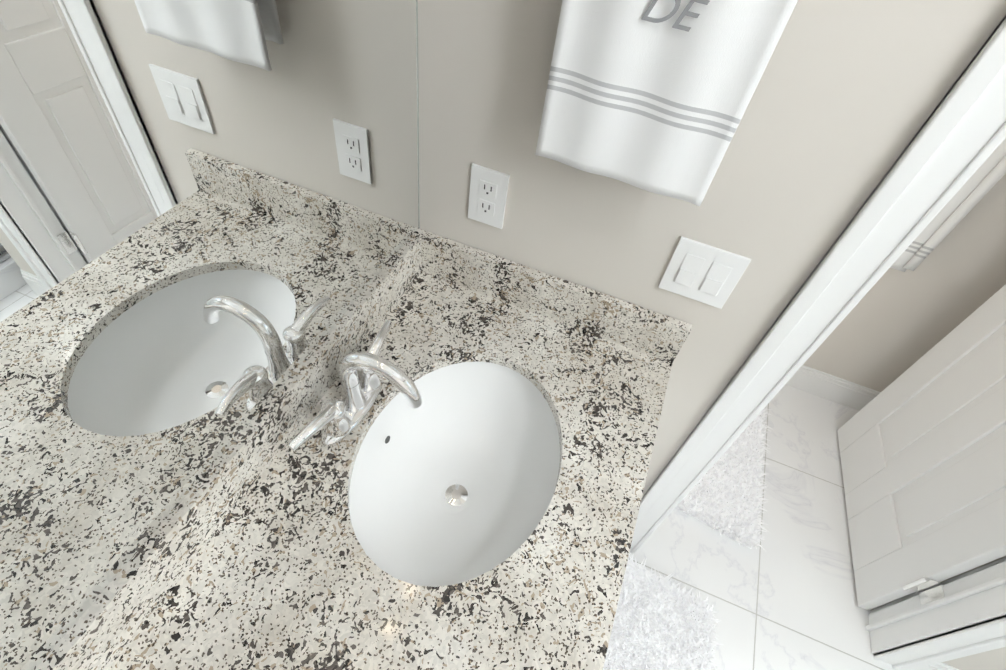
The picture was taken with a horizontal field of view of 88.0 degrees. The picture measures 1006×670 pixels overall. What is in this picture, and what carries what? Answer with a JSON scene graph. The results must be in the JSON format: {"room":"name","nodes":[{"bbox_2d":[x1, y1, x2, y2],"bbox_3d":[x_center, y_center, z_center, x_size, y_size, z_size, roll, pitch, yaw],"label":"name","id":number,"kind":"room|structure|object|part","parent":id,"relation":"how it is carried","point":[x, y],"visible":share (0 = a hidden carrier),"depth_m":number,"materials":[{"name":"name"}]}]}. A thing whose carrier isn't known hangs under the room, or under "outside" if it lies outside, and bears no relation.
{"room":"bathroom","nodes":[
{"label":"bathroom","id":0,"kind":"room"},
{"bbox_2d":[418,0,1005,669],"bbox_3d":[0.697,-0.185,0.726,1.770,2.740,0.115,21,50,9],"label":"wall","id":1,"kind":"structure","parent":0,"point":[848,96],"depth_m":0.82,"materials":[{"name":"beige paint"}]},
{"bbox_2d":[468,163,509,228],"bbox_3d":[-0.029,-0.256,0.972,0.072,0.116,0.008,21,50,9],"label":"electrical outlet","id":2,"kind":"object","parent":1,"relation":"attached to","point":[488,194],"visible":1,"depth_m":0.97,"materials":[{"name":"white plastic"}]},
{"bbox_2d":[535,0,797,205],"bbox_3d":[0.210,-0.428,0.595,0.257,0.534,0.084,21,50,9],"label":"towel","id":3,"kind":"object","parent":1,"relation":"attached to","point":[654,96],"visible":1,"depth_m":0.67,"materials":[{"name":"white fabric"}]},
{"bbox_2d":[658,236,750,308],"bbox_3d":[0.348,-0.106,0.912,0.118,0.116,0.010,21,50,9],"label":"light switch","id":4,"kind":"object","parent":1,"relation":"attached to","point":[704,273],"visible":1,"depth_m":0.91,"materials":[{"name":"white plastic"}]},
{"bbox_2d":[630,15,1005,669],"bbox_3d":[0.930,0.116,0.908,0.928,2.129,0.153,21,50,9],"label":"door frame","id":5,"kind":"structure","parent":1,"relation":"attached to","point":[955,142],"depth_m":0.90,"materials":[{"name":"white wood"}]},
{"bbox_2d":[837,284,1005,609],"bbox_3d":[1.369,-0.010,1.141,0.146,2.018,0.749,21,50,9],"label":"door","id":6,"kind":"structure","parent":1,"relation":"in","point":[922,443],"depth_m":1.57,"materials":[{"name":"white wood"}]},
{"bbox_3d":[1.290,0.219,0.871,0.002,1.658,0.037,21,50,9],"label":"door hinges","id":7,"kind":"part","parent":6,"relation":"part of","materials":[{"name":"silver metal"}]},
{"bbox_3d":[1.379,-0.048,1.117,0.146,1.660,0.720,21,50,9],"label":"handle","id":8,"kind":"part","parent":6,"relation":"part of","materials":[{"name":"silver metal"}]},
{"bbox_2d":[628,384,895,669],"bbox_3d":[0.810,1.338,1.313,3.250,0.100,3.700,21,50,9],"label":"floor","id":9,"kind":"structure","parent":0,"point":[785,598],"depth_m":1.75,"materials":[{"name":"tile"}]},
{"bbox_2d":[603,552,722,669],"bbox_3d":[0.159,1.312,1.122,0.568,0.068,1.774,21,50,9],"label":"area rug","id":10,"kind":"object","parent":9,"relation":"on","point":[662,624],"visible":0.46,"depth_m":1.55,"materials":[{"name":"white fabric"}]},
{"bbox_2d":[676,406,772,548],"bbox_3d":[0.777,0.416,1.994,0.502,0.071,0.716,21,50,9],"label":"area rug","id":11,"kind":"object","parent":9,"relation":"on","point":[722,496],"visible":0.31,"depth_m":1.86,"materials":[{"name":"white fabric"}]},
{"bbox_3d":[-0.375,0.998,0.781,0.594,0.874,2.196,21,50,9],"label":"vanity cabinet","id":12,"kind":"object","parent":9,"relation":"on","visible":0},
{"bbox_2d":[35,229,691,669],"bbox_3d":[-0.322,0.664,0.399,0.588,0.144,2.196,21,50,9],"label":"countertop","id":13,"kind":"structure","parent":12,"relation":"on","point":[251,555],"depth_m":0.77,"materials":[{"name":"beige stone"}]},
{"bbox_2d":[288,320,421,451],"bbox_3d":[-0.203,0.089,0.842,0.160,0.166,0.284,21,50,9],"label":"faucet","id":14,"kind":"object","parent":13,"relation":"on","point":[342,417],"visible":1,"depth_m":0.83,"materials":[{"name":"silver metal"}]},
{"bbox_2d":[349,361,559,586],"bbox_3d":[-0.083,0.265,0.958,0.430,0.162,0.534,21,50,9],"label":"sink basin","id":15,"kind":"object","parent":13,"relation":"in","point":[454,476],"visible":0.71,"depth_m":1.00,"materials":[{"name":"white ceramic"}]},
{"bbox_2d":[803,174,1005,391],"bbox_3d":[1.067,-0.860,1.368,1.770,2.740,0.120,21,50,9],"label":"wall","id":16,"kind":"structure","parent":0,"point":[892,326],"depth_m":1.83,"materials":[{"name":"beige paint"}]},
{"bbox_2d":[786,365,880,410],"bbox_3d":[0.840,0.015,2.314,1.650,0.130,0.014,21,50,9],"label":"baseboard","id":17,"kind":"structure","parent":16,"relation":"attached to","point":[847,393],"depth_m":2.21,"materials":[{"name":"white wood"}]},
{"bbox_2d":[890,138,1005,271],"bbox_3d":[1.213,-0.525,1.466,0.724,0.740,0.096,21,50,9],"label":"towel","id":18,"kind":"object","parent":16,"relation":"attached to","point":[981,182],"visible":0.04,"depth_m":1.51,"materials":[{"name":"white fabric"}]},
{"bbox_2d":[931,556,1005,586],"bbox_3d":[1.643,-0.233,0.911,0.120,2.740,0.885,21,50,9],"label":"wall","id":19,"kind":"structure","parent":0,"point":[972,569],"depth_m":1.49,"materials":[{"name":"beige paint"}]},
{"bbox_3d":[-0.399,-0.106,0.493,0.120,2.740,3.540,21,50,9],"label":"vanity","id":20,"kind":"object","parent":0,"visible":0},
{"bbox_2d":[0,0,419,669],"bbox_3d":[-0.520,0.152,-0.025,0.006,1.108,2.192,21,50,9],"label":"vanity mirror","id":21,"kind":"object","parent":20,"relation":"attached to","point":[208,218],"visible":1,"depth_m":0.53,"materials":[{"name":"silver mirror"}]}
]}

